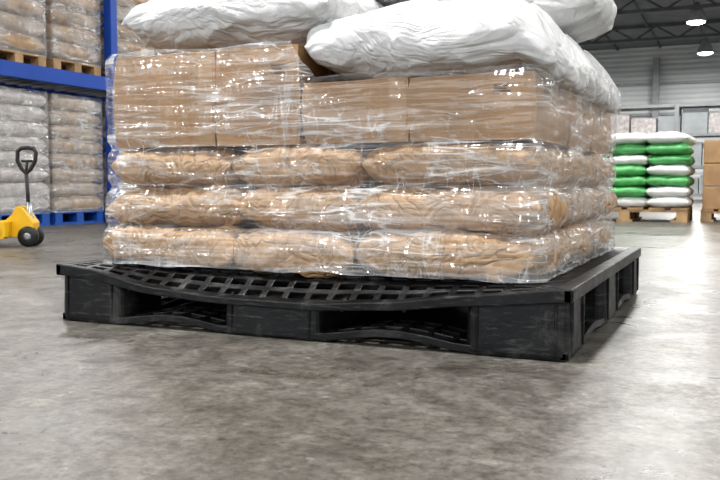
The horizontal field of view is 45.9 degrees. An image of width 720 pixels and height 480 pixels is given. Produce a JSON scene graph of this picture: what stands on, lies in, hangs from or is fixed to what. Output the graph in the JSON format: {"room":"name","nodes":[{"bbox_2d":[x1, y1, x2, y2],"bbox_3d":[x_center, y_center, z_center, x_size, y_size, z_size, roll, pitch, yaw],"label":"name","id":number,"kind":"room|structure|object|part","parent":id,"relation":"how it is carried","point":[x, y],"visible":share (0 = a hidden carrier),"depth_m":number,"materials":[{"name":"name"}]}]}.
{"room":"distribution center","nodes":[
{"label":"distribution center","id":0,"kind":"room"},
{"bbox_2d":[0,196,719,479],"bbox_3d":[5.250,-0.445,13.233,17.000,0.100,43.000,2,4,24],"label":"floor","id":1,"kind":"structure","parent":0,"point":[640,398],"depth_m":1.46,"materials":[{"name":"concrete"}]},
{"bbox_2d":[0,146,43,246],"bbox_3d":[-2.385,-0.258,4.995,1.010,0.590,0.300,0,4,0],"label":"jack","id":2,"kind":"object","parent":1,"relation":"on","point":[23,224],"visible":1,"depth_m":4.96,"materials":[{"name":"yellow paint"}]},
{"bbox_3d":[-1.952,-0.348,4.990,0.134,0.410,0.023,0,4,0],"label":"handle","id":3,"kind":"part","parent":2,"relation":"part of","materials":[{"name":"black metal"}]},
{"bbox_2d":[0,86,49,225],"bbox_3d":[-3.309,-0.720,7.452,0.935,1.195,0.686,2,4,24],"label":"load","id":4,"kind":"object","parent":1,"relation":"on","point":[20,112],"visible":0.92,"depth_m":7.27,"materials":[{"name":"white plastic"}]},
{"bbox_2d":[0,0,119,221],"bbox_3d":[-2.281,-1.972,9.722,1.190,3.400,8.940,2,4,24],"label":"rack","id":5,"kind":"object","parent":1,"relation":"on","point":[15,75],"visible":0.2,"depth_m":8.14,"materials":[{"name":"blue metal"}]},
{"bbox_2d":[0,0,46,66],"bbox_3d":[-3.302,-2.044,7.354,0.965,1.095,0.664,2,4,24],"label":"load","id":6,"kind":"object","parent":5,"relation":"on","point":[18,26],"visible":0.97,"depth_m":7.22,"materials":[{"name":"beige plastic"}]},
{"bbox_2d":[23,0,100,75],"bbox_3d":[-3.014,-2.085,7.988,0.970,1.095,0.684,2,4,24],"label":"load","id":7,"kind":"object","parent":5,"relation":"on","point":[69,40],"visible":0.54,"depth_m":7.75,"materials":[{"name":"beige plastic"}]},
{"bbox_2d":[82,0,154,76],"bbox_3d":[-2.671,-2.133,8.727,0.977,1.096,0.671,2,4,24],"label":"load","id":8,"kind":"object","parent":5,"relation":"on","point":[128,41],"visible":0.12,"depth_m":8.40,"materials":[{"name":"beige plastic"}]},
{"bbox_2d":[151,47,163,55],"bbox_3d":[-2.394,-2.175,9.366,0.974,1.097,0.671,2,4,24],"label":"load","id":9,"kind":"object","parent":5,"relation":"on","point":[155,51],"visible":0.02,"depth_m":8.94,"materials":[{"name":"brown plastic"}]},
{"bbox_2d":[38,93,103,224],"bbox_3d":[-3.020,-0.759,8.086,0.942,1.192,0.698,2,4,24],"label":"load","id":10,"kind":"object","parent":1,"relation":"on","point":[72,146],"visible":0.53,"depth_m":7.83,"materials":[{"name":"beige plastic"}]},
{"bbox_2d":[84,101,135,220],"bbox_3d":[-2.684,-0.808,8.828,0.946,1.194,0.697,2,4,24],"label":"load","id":11,"kind":"object","parent":1,"relation":"on","point":[125,187],"visible":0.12,"depth_m":8.43,"materials":[{"name":"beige plastic"}]},
{"bbox_2d":[56,247,640,361],"bbox_3d":[0.066,0.120,2.553,1.352,0.151,1.252,2,4,24],"label":"pallet","id":12,"kind":"object","parent":1,"relation":"on","point":[551,320],"visible":0.61,"depth_m":2.00,"materials":[{"name":"black plastic"}]},
{"bbox_2d":[103,223,259,267],"bbox_3d":[-0.421,0.006,2.380,0.442,0.133,0.418,2,4,24],"label":"sack","id":13,"kind":"object","parent":12,"relation":"on","point":[216,243],"visible":0.53,"depth_m":2.19,"materials":[{"name":"brown paper"}]},
{"bbox_2d":[107,184,260,226],"bbox_3d":[-0.410,-0.095,2.376,0.464,0.137,0.411,2,4,24],"label":"sack","id":14,"kind":"object","parent":13,"relation":"on","point":[198,206],"visible":0.59,"depth_m":2.20,"materials":[{"name":"brown paper"}]},
{"bbox_2d":[111,147,249,188],"bbox_3d":[-0.423,-0.202,2.381,0.420,0.140,0.415,2,4,24],"label":"sack","id":15,"kind":"object","parent":14,"relation":"on","point":[197,166],"visible":0.61,"depth_m":2.21,"materials":[{"name":"brown paper"}]},
{"bbox_2d":[113,51,249,149],"bbox_3d":[-0.432,-0.373,2.373,0.327,0.242,0.386,2,4,24],"label":"cardboard box","id":16,"kind":"object","parent":15,"relation":"on","point":[179,115],"visible":0.59,"depth_m":2.20,"materials":[{"name":"brown cardboard"}]},
{"bbox_2d":[233,226,374,278],"bbox_3d":[-0.082,0.016,2.228,0.367,0.134,0.422,2,4,24],"label":"sack","id":17,"kind":"object","parent":12,"relation":"on","point":[254,249],"visible":0.51,"depth_m":2.04,"materials":[{"name":"brown paper"}]},
{"bbox_2d":[238,185,376,231],"bbox_3d":[-0.072,-0.087,2.226,0.361,0.137,0.416,2,4,24],"label":"sack","id":18,"kind":"object","parent":17,"relation":"on","point":[255,207],"visible":0.54,"depth_m":2.05,"materials":[{"name":"brown paper"}]},
{"bbox_2d":[232,142,381,187],"bbox_3d":[-0.090,-0.192,2.230,0.398,0.135,0.408,2,4,24],"label":"sack","id":19,"kind":"object","parent":18,"relation":"on","point":[340,167],"visible":0.59,"depth_m":2.05,"materials":[{"name":"brown paper"}]},
{"bbox_2d":[215,44,345,148],"bbox_3d":[-0.176,-0.366,2.260,0.250,0.242,0.386,2,4,24],"label":"cardboard box","id":20,"kind":"object","parent":19,"relation":"on","point":[230,81],"visible":0.59,"depth_m":2.09,"materials":[{"name":"brown cardboard"}]},
{"bbox_2d":[122,0,383,53],"bbox_3d":[-0.266,-0.586,2.318,0.691,0.213,0.476,2,4,24],"label":"woven sack","id":21,"kind":"object","parent":20,"relation":"on","point":[167,26],"visible":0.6,"depth_m":2.13,"materials":[{"name":"white plastic"}]},
{"bbox_2d":[375,0,441,6],"bbox_3d":[0.102,-0.734,2.350,0.677,0.178,0.465,2,4,24],"label":"woven sack","id":22,"kind":"object","parent":21,"relation":"on","point":[384,3],"visible":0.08,"depth_m":2.31,"materials":[{"name":"white plastic"}]},
{"bbox_2d":[105,42,619,282],"bbox_3d":[0.081,-0.234,2.544,1.211,0.563,1.188,2,4,24],"label":"wrap","id":23,"kind":"object","parent":12,"relation":"on","point":[545,171],"visible":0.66,"depth_m":2.00,"materials":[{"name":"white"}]},
{"bbox_2d":[356,228,571,283],"bbox_3d":[0.260,0.025,2.067,0.462,0.133,0.434,2,4,24],"label":"sack","id":24,"kind":"object","parent":12,"relation":"on","point":[465,254],"visible":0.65,"depth_m":1.88,"materials":[{"name":"brown paper"}]},
{"bbox_2d":[355,184,571,235],"bbox_3d":[0.266,-0.080,2.063,0.477,0.138,0.400,2,4,24],"label":"sack","id":25,"kind":"object","parent":24,"relation":"on","point":[491,210],"visible":0.75,"depth_m":1.89,"materials":[{"name":"brown paper"}]},
{"bbox_2d":[362,141,571,188],"bbox_3d":[0.264,-0.178,2.069,0.456,0.136,0.396,2,4,24],"label":"sack","id":26,"kind":"object","parent":25,"relation":"on","point":[407,159],"visible":0.72,"depth_m":1.90,"materials":[{"name":"brown paper"}]},
{"bbox_2d":[301,77,410,146],"bbox_3d":[0.064,-0.312,2.154,0.277,0.148,0.385,2,4,24],"label":"cardboard box","id":27,"kind":"object","parent":26,"relation":"on","point":[385,97],"visible":0.52,"depth_m":1.98,"materials":[{"name":"brown cardboard"}]},
{"bbox_2d":[407,71,569,146],"bbox_3d":[0.320,-0.304,2.039,0.298,0.148,0.389,2,4,24],"label":"cardboard box","id":28,"kind":"object","parent":26,"relation":"on","point":[507,114],"visible":0.87,"depth_m":1.87,"materials":[{"name":"brown cardboard"}]},
{"bbox_2d":[304,0,585,91],"bbox_3d":[0.216,-0.463,2.079,0.658,0.217,0.476,2,4,24],"label":"woven sack","id":29,"kind":"object","parent":28,"relation":"on","point":[412,38],"visible":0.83,"depth_m":1.89,"materials":[{"name":"white plastic"}]},
{"bbox_2d":[552,223,595,262],"bbox_3d":[0.413,0.003,2.416,0.477,0.135,0.420,2,4,24],"label":"sack","id":30,"kind":"object","parent":12,"relation":"on","point":[579,234],"visible":0.16,"depth_m":2.30,"materials":[{"name":"brown paper"}]},
{"bbox_2d":[558,187,596,225],"bbox_3d":[0.415,-0.102,2.419,0.459,0.142,0.405,2,4,24],"label":"sack","id":31,"kind":"object","parent":30,"relation":"on","point":[581,217],"visible":0.17,"depth_m":2.30,"materials":[{"name":"brown paper"}]},
{"bbox_2d":[557,148,595,187],"bbox_3d":[0.421,-0.201,2.400,0.454,0.140,0.402,2,4,24],"label":"sack","id":32,"kind":"object","parent":31,"relation":"on","point":[578,169],"visible":0.2,"depth_m":2.24,"materials":[{"name":"brown paper"}]},
{"bbox_2d":[554,91,592,151],"bbox_3d":[0.473,-0.327,2.381,0.297,0.148,0.377,2,4,24],"label":"cardboard box","id":33,"kind":"object","parent":32,"relation":"on","point":[586,118],"visible":0.18,"depth_m":2.30,"materials":[{"name":"brown cardboard"}]},
{"bbox_2d":[564,34,608,104],"bbox_3d":[0.382,-0.490,2.462,0.646,0.215,0.454,2,4,24],"label":"woven sack","id":34,"kind":"object","parent":33,"relation":"on","point":[599,88],"visible":0.16,"depth_m":2.31,"materials":[{"name":"white plastic"}]},
{"bbox_2d":[583,219,610,253],"bbox_3d":[0.566,-0.020,2.747,0.466,0.132,0.403,2,4,24],"label":"sack","id":35,"kind":"object","parent":12,"relation":"on","point":[602,233],"visible":0.12,"depth_m":2.61,"materials":[{"name":"brown paper"}]},
{"bbox_2d":[578,186,617,219],"bbox_3d":[0.568,-0.123,2.749,0.472,0.150,0.390,2,4,24],"label":"sack","id":36,"kind":"object","parent":35,"relation":"on","point":[609,207],"visible":0.18,"depth_m":2.61,"materials":[{"name":"brown paper"}]},
{"bbox_2d":[582,152,612,187],"bbox_3d":[0.570,-0.221,2.735,0.446,0.134,0.405,1,4,22],"label":"sack","id":37,"kind":"object","parent":36,"relation":"on","point":[598,160],"visible":0.16,"depth_m":2.57,"materials":[{"name":"brown paper"}]},
{"bbox_2d":[581,105,610,155],"bbox_3d":[0.624,-0.347,2.713,0.297,0.147,0.366,2,4,24],"label":"cardboard box","id":38,"kind":"object","parent":37,"relation":"on","point":[597,146],"visible":0.09,"depth_m":2.63,"materials":[{"name":"brown cardboard"}]},
{"bbox_2d":[583,50,619,112],"bbox_3d":[0.515,-0.511,2.758,0.637,0.218,0.395,2,4,24],"label":"woven sack","id":39,"kind":"object","parent":38,"relation":"on","point":[612,104],"visible":0.15,"depth_m":2.59,"materials":[{"name":"white plastic"}]},
{"bbox_2d":[525,0,616,42],"bbox_3d":[0.424,-0.669,2.584,0.680,0.202,0.492,2,4,24],"label":"woven sack","id":40,"kind":"object","parent":39,"relation":"on","point":[581,20],"visible":0.27,"depth_m":2.35,"materials":[{"name":"white plastic"}]},
{"bbox_2d":[602,131,696,222],"bbox_3d":[2.791,-0.651,8.782,1.229,0.887,0.969,2,4,24],"label":"load","id":41,"kind":"object","parent":1,"relation":"on","point":[663,186],"visible":0.59,"depth_m":8.30,"materials":[{"name":"green plastic"}]},
{"bbox_2d":[610,102,719,195],"bbox_3d":[7.722,-2.130,20.691,3.600,2.300,0.900,2,4,24],"label":"storage shelf","id":42,"kind":"object","parent":1,"relation":"on","point":[694,122],"visible":0.27,"depth_m":20.31,"materials":[{"name":"grey metal"}]},
{"bbox_2d":[700,140,719,221],"bbox_3d":[3.948,-0.590,8.537,0.932,0.796,0.803,2,4,24],"label":"load","id":43,"kind":"object","parent":1,"relation":"on","point":[710,196],"visible":1,"depth_m":8.34,"materials":[{"name":"brown cardboard"}]},
{"bbox_2d":[580,0,719,50],"bbox_3d":[5.250,-6.333,12.852,17.000,0.100,43.000,2,4,24],"label":"ceiling","id":44,"kind":"structure","parent":0,"point":[710,13],"depth_m":29.23,"materials":[{"name":"grey metal"}]},
{"bbox_2d":[578,0,719,50],"bbox_3d":[5.243,-6.008,12.877,17.015,0.550,43.000,2,4,24],"label":"roof truss","id":45,"kind":"object","parent":44,"relation":"attached to","point":[650,27],"visible":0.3,"depth_m":28.37,"materials":[{"name":"metal"}]},
{"bbox_2d":[686,0,705,24],"bbox_3d":[9.462,-6.521,23.908,0.540,0.910,0.540,2,4,24],"label":"lamp","id":46,"kind":"object","parent":44,"relation":"hanging from","point":[696,16],"visible":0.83,"depth_m":23.75,"materials":[{"name":"black metal"}]},
{"bbox_2d":[687,20,705,24],"bbox_3d":[9.462,-6.101,23.935,0.500,0.068,0.500,2,4,24],"label":"diffuser","id":47,"kind":"object","parent":46,"relation":"attached to","point":[692,22],"depth_m":23.80,"materials":[{"name":"white plastic"}]},
{"bbox_2d":[697,29,713,54],"bbox_3d":[12.010,-6.886,29.548,0.540,0.910,0.540,2,4,24],"label":"lamp","id":48,"kind":"object","parent":44,"relation":"hanging from","point":[705,48],"visible":0.96,"depth_m":29.40,"materials":[{"name":"black metal"}]},
{"bbox_2d":[698,52,712,54],"bbox_3d":[12.010,-6.466,29.576,0.500,0.068,0.500,2,4,24],"label":"diffuser","id":49,"kind":"object","parent":48,"relation":"attached to","point":[700,53],"depth_m":29.43,"materials":[{"name":"white plastic"}]},
{"bbox_2d":[588,43,719,192],"bbox_3d":[14.118,-4.658,32.670,17.000,5.800,0.150,2,4,24],"label":"wall","id":50,"kind":"structure","parent":0,"point":[677,62],"depth_m":33.41,"materials":[{"name":"grey metal"}]},
{"bbox_2d":[615,57,719,144],"bbox_3d":[14.126,-4.417,32.435,17.220,5.350,0.300,2,4,24],"label":"trim","id":51,"kind":"structure","parent":50,"relation":"attached to","point":[656,83],"depth_m":33.31,"materials":[{"name":"grey paint"}]}
]}

